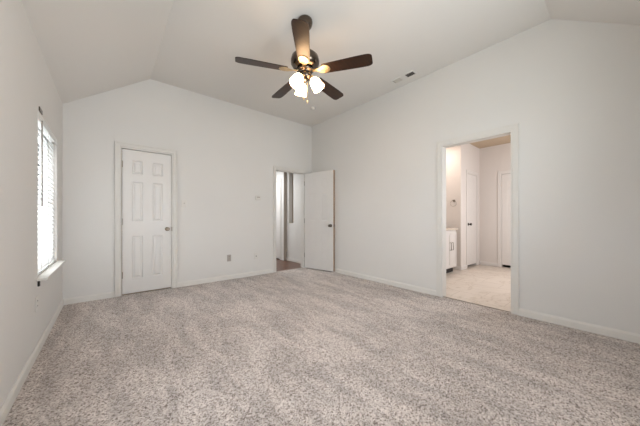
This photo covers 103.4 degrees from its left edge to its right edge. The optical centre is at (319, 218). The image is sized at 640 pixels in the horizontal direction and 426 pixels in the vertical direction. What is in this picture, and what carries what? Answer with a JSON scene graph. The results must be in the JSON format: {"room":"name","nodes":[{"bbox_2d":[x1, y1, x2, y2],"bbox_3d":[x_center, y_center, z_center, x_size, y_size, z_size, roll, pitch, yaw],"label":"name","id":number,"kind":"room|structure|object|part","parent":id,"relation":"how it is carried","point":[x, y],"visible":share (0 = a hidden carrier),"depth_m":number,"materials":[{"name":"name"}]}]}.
{"room":"empty bedroom","nodes":[
{"label":"empty bedroom","id":0,"kind":"room"},
{"bbox_2d":[0,0,62,407],"bbox_3d":[-1.613,-0.176,1.164,0.120,2.472,4.971,0,0,-40],"label":"wall","id":1,"kind":"structure","parent":0,"point":[27,84],"depth_m":1.63,"materials":[{"name":"paint"}]},
{"bbox_2d":[0,299,63,425],"bbox_3d":[-1.597,1.021,1.248,0.013,0.078,4.838,0,0,-40],"label":"baseboard","id":2,"kind":"structure","parent":1,"relation":"attached to","point":[10,399],"depth_m":1.67,"materials":[{"name":"paint"}]},
{"bbox_2d":[35,295,37,311],"bbox_3d":[-2.201,0.660,1.965,0.009,0.115,0.070,0,0,-40],"label":"wall outlet","id":3,"kind":"object","parent":1,"relation":"attached to","point":[36,297],"visible":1,"depth_m":1.95,"materials":[{"name":"plastic"}]},
{"bbox_2d":[36,128,65,286],"bbox_3d":[-2.585,-0.167,2.374,0.180,1.407,1.130,0,0,-40],"label":"window","id":4,"kind":"structure","parent":1,"relation":"in","point":[46,274],"depth_m":2.57,"materials":[{"name":"plastic"}]},
{"bbox_3d":[-2.644,-0.498,2.325,0.004,0.584,0.834,0,0,-40],"label":"pane","id":5,"kind":"part","parent":4,"relation":"part of","materials":[{"name":"clear glass"}]},
{"bbox_3d":[-2.636,-0.193,2.331,0.048,1.355,0.990,0,0,-40],"label":"frame","id":6,"kind":"part","parent":4,"relation":"part of","materials":[{"name":"plastic"}]},
{"bbox_2d":[38,106,56,274],"bbox_3d":[-2.580,-0.224,2.378,0.066,1.369,0.982,0,0,-40],"label":"window blind","id":7,"kind":"object","parent":4,"relation":"attached to","point":[45,247],"visible":0.72,"depth_m":2.37,"materials":[{"name":"plastic"}]},
{"bbox_3d":[-2.587,0.453,2.372,0.048,0.016,0.966,0,0,-40],"label":"rail","id":8,"kind":"part","parent":7,"relation":"part of","materials":[{"name":"white plastic"}]},
{"bbox_3d":[-2.567,-0.177,2.389,0.002,1.265,0.002,0,0,-40],"label":"ladder cord","id":9,"kind":"part","parent":7,"relation":"part of","materials":[{"name":"white fabric"}]},
{"bbox_3d":[-2.566,0.475,2.390,0.130,0.020,1.130,0,0,-40],"label":"sill","id":10,"kind":"part","parent":4,"relation":"part of","materials":[{"name":"paint"}]},
{"bbox_2d":[122,287,170,294],"bbox_3d":[-2.749,-0.090,4.056,1.460,2.360,0.740,0,0,-40],"label":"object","id":11,"kind":"structure","parent":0,"point":[168,287],"depth_m":3.75,"materials":[{"name":"paint"}]},
{"bbox_2d":[63,79,311,298],"bbox_3d":[-1.711,-0.490,4.404,4.133,3.100,0.120,0,0,-40],"label":"wall","id":12,"kind":"structure","parent":0,"point":[227,152],"depth_m":3.99,"materials":[{"name":"paint"}]},
{"bbox_2d":[63,291,114,304],"bbox_3d":[-2.970,1.021,3.262,0.496,0.078,0.013,0,0,-40],"label":"baseboard","id":13,"kind":"structure","parent":12,"relation":"attached to","point":[73,300],"depth_m":3.25,"materials":[{"name":"paint"}]},
{"bbox_2d":[115,141,176,296],"bbox_3d":[-2.520,0.004,3.695,0.751,2.112,0.167,0,0,-40],"label":"door","id":14,"kind":"structure","parent":12,"relation":"in","point":[145,178],"depth_m":3.65,"materials":[{"name":"paint"}]},
{"bbox_2d":[182,200,186,206],"bbox_3d":[-2.128,-0.240,3.962,0.070,0.115,0.022,0,0,-40],"label":"light switch","id":15,"kind":"object","parent":12,"relation":"attached to","point":[184,202],"visible":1,"depth_m":3.97,"materials":[{"name":"plastic"}]},
{"bbox_2d":[177,269,272,287],"bbox_3d":[-1.563,1.021,4.441,1.674,0.078,0.013,0,0,-40],"label":"baseboard","id":16,"kind":"structure","parent":12,"relation":"attached to","point":[254,273],"depth_m":4.34,"materials":[{"name":"paint"}]},
{"bbox_2d":[273,165,334,272],"bbox_3d":[-0.340,0.004,5.266,1.245,2.112,0.616,0,0,-1],"label":"door","id":17,"kind":"structure","parent":12,"relation":"in","point":[317,188],"depth_m":5.21,"materials":[{"name":"paint"}]},
{"bbox_3d":[-0.601,0.004,5.242,0.829,2.112,0.022,0,0,-40],"label":"casing","id":18,"kind":"part","parent":17,"relation":"part of","materials":[{"name":"paint"}]},
{"bbox_2d":[276,258,301,271],"bbox_3d":[-1.687,1.092,6.457,1.912,0.056,3.136,0,0,-40],"label":"floor","id":19,"kind":"structure","parent":0,"point":[281,265],"depth_m":5.77,"materials":[{"name":"brown wood"}]},
{"bbox_2d":[287,173,300,259],"bbox_3d":[-0.497,-0.165,6.144,0.110,2.450,0.986,0,0,-40],"label":"wall","id":20,"kind":"structure","parent":0,"point":[293,180],"depth_m":6.21,"materials":[{"name":"paint"}]},
{"bbox_2d":[284,172,286,260],"bbox_3d":[-0.886,-0.165,6.453,0.090,2.450,0.012,0,0,-40],"label":"trim","id":21,"kind":"structure","parent":20,"relation":"attached to","point":[285,173],"depth_m":6.45,"materials":[{"name":"beige paint"}]},
{"bbox_2d":[287,257,300,263],"bbox_3d":[-0.539,1.021,6.099,0.013,0.078,0.971,0,0,-40],"label":"baseboard","id":22,"kind":"structure","parent":20,"relation":"attached to","point":[288,259],"depth_m":6.20,"materials":[{"name":"paint"}]},
{"bbox_2d":[22,0,639,126],"bbox_3d":[-0.114,-1.744,2.499,4.133,0.832,5.091,0,0,-40],"label":"ceiling","id":23,"kind":"structure","parent":0,"point":[88,47],"depth_m":2.71,"materials":[{"name":"white paint"}]},
{"bbox_2d":[235,14,372,103],"bbox_3d":[-0.169,-1.600,2.623,1.312,0.879,1.278,0,0,-40],"label":"ceiling fan","id":24,"kind":"object","parent":23,"relation":"hanging from","point":[305,61],"visible":1,"depth_m":2.49,"materials":[{"name":"wood"}]},
{"bbox_3d":[-0.561,-1.500,2.453,0.498,0.035,0.140,0,0,-18],"label":"blade","id":25,"kind":"part","parent":24,"relation":"part of","materials":[{"name":"brown wood"}]},
{"bbox_3d":[-0.404,-1.500,2.933,0.140,0.035,0.498,0,0,-36],"label":"blade","id":26,"kind":"part","parent":24,"relation":"part of","materials":[{"name":"brown wood"}]},
{"bbox_3d":[-0.225,-1.366,2.481,0.143,0.150,0.126,0,0,-40],"label":"lamp shade","id":27,"kind":"part","parent":24,"relation":"part of","materials":[{"name":"white glass"}]},
{"bbox_3d":[-0.154,-1.500,2.156,0.140,0.035,0.498,0,0,0],"label":"blade","id":28,"kind":"part","parent":24,"relation":"part of","materials":[{"name":"brown wood"}]},
{"bbox_3d":[-0.199,-1.366,2.703,0.127,0.150,0.143,0,0,-40],"label":"lamp shade","id":29,"kind":"part","parent":24,"relation":"part of","materials":[{"name":"white glass"}]},
{"bbox_3d":[-0.024,-1.366,2.571,0.136,0.150,0.137,0,0,-40],"label":"lamp shade","id":30,"kind":"part","parent":24,"relation":"part of","materials":[{"name":"white glass"}]},
{"bbox_3d":[0.100,-1.500,2.932,0.140,0.035,0.498,0,0,36],"label":"blade","id":31,"kind":"part","parent":24,"relation":"part of","materials":[{"name":"brown wood"}]},
{"bbox_3d":[0.255,-1.500,2.452,0.498,0.035,0.140,0,0,18],"label":"blade","id":32,"kind":"part","parent":24,"relation":"part of","materials":[{"name":"brown wood"}]},
{"bbox_2d":[390,70,417,84],"bbox_3d":[1.205,-2.035,3.640,0.136,0.010,0.370,0,0,-40],"label":"ceiling vent","id":33,"kind":"object","parent":23,"relation":"in","point":[411,73],"visible":1,"depth_m":3.63,"materials":[{"name":"white metal"}]},
{"bbox_2d":[446,147,454,268],"bbox_3d":[2.733,-0.290,5.503,0.110,2.700,0.440,0,0,-40],"label":"wall","id":34,"kind":"structure","parent":0,"point":[450,152],"depth_m":5.37,"materials":[{"name":"paint"}]},
{"bbox_2d":[276,19,639,333],"bbox_3d":[0.438,-0.490,4.963,0.195,3.100,8.157,0,0,-40],"label":"wall","id":35,"kind":"structure","parent":0,"point":[571,88],"depth_m":2.67,"materials":[{"name":"paint"}]},
{"bbox_2d":[276,178,280,259],"bbox_3d":[-1.113,0.004,6.767,0.254,2.112,0.514,0,0,-40],"label":"door","id":36,"kind":"structure","parent":35,"relation":"in","point":[278,181],"depth_m":6.65,"materials":[{"name":"paint"}]},
{"bbox_2d":[334,268,435,295],"bbox_3d":[0.711,1.021,4.534,0.013,0.078,2.767,0,0,-40],"label":"baseboard","id":37,"kind":"structure","parent":35,"relation":"attached to","point":[362,276],"depth_m":4.04,"materials":[{"name":"paint"}]},
{"bbox_2d":[436,123,518,314],"bbox_3d":[1.947,0.004,3.172,0.154,2.112,0.909,0,0,-40],"label":"trim","id":38,"kind":"structure","parent":35,"relation":"attached to","point":[441,146],"depth_m":3.10,"materials":[{"name":"paint"}]},
{"bbox_2d":[519,308,639,343],"bbox_3d":[2.558,1.021,2.333,0.013,0.078,1.162,0,0,-40],"label":"baseboard","id":39,"kind":"structure","parent":35,"relation":"attached to","point":[601,330],"depth_m":2.40,"materials":[{"name":"paint"}]},
{"bbox_2d":[455,144,478,265],"bbox_3d":[3.318,-0.290,5.634,1.175,2.700,0.110,0,0,-40],"label":"wall","id":40,"kind":"structure","parent":0,"point":[466,155],"depth_m":5.29,"materials":[{"name":"paint"}]},
{"bbox_2d":[466,170,477,265],"bbox_3d":[3.360,0.004,5.626,0.674,2.112,0.176,0,0,-40],"label":"door","id":41,"kind":"structure","parent":40,"relation":"in","point":[471,179],"depth_m":5.59,"materials":[{"name":"paint"}]},
{"bbox_2d":[444,264,510,312],"bbox_3d":[3.389,1.091,4.441,3.900,0.057,3.450,0,0,-40],"label":"floor","id":42,"kind":"structure","parent":0,"point":[485,285],"depth_m":3.98,"materials":[{"name":"tile"}]},
{"bbox_2d":[446,230,455,272],"bbox_3d":[2.284,0.640,5.026,0.760,0.840,0.589,0,0,-40],"label":"vanity cabinet","id":43,"kind":"object","parent":42,"relation":"on","point":[450,234],"visible":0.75,"depth_m":4.91,"materials":[{"name":"paint"}]},
{"bbox_3d":[2.343,0.603,4.750,0.475,0.685,0.019,0,0,-40],"label":"cabinet door","id":44,"kind":"part","parent":43,"relation":"part of","materials":[{"name":"paint"}]},
{"bbox_3d":[2.630,0.603,4.991,0.261,0.685,0.019,0,0,-40],"label":"cabinet door","id":45,"kind":"part","parent":43,"relation":"part of","materials":[{"name":"paint"}]},
{"bbox_2d":[469,135,510,148],"bbox_3d":[3.422,-1.690,4.468,3.815,0.100,3.450,0,0,-40],"label":"ceiling","id":46,"kind":"structure","parent":0,"point":[505,139],"depth_m":5.43,"materials":[{"name":"paint"}]},
{"bbox_2d":[479,143,510,263],"bbox_3d":[4.606,-0.290,4.926,0.110,2.700,2.630,0,0,-40],"label":"wall","id":47,"kind":"structure","parent":0,"point":[492,159],"depth_m":5.73,"materials":[{"name":"paint"}]},
{"bbox_2d":[480,261,497,266],"bbox_3d":[3.835,1.021,5.750,0.013,0.078,0.350,0,0,-40],"label":"baseboard","id":48,"kind":"structure","parent":47,"relation":"attached to","point":[481,262],"depth_m":5.74,"materials":[{"name":"paint"}]},
{"bbox_2d":[498,170,510,266],"bbox_3d":[4.195,0.004,5.368,0.173,2.112,0.699,0,0,-40],"label":"door","id":49,"kind":"structure","parent":47,"relation":"in","point":[504,177],"depth_m":5.53,"materials":[{"name":"paint"}]},
{"bbox_3d":[-0.124,1.108,2.445,4.048,0.064,5.021,0,0,-40],"label":"floor","id":50,"kind":"structure","parent":0,"visible":0},
{"bbox_2d":[2,268,639,425],"bbox_3d":[-0.120,1.063,2.520,3.936,0.006,4.915,0,0,-40],"label":"carpet","id":51,"kind":"object","parent":50,"relation":"on","point":[298,346],"visible":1,"depth_m":1.86,"materials":[{"name":"beige carpet"}]}
]}

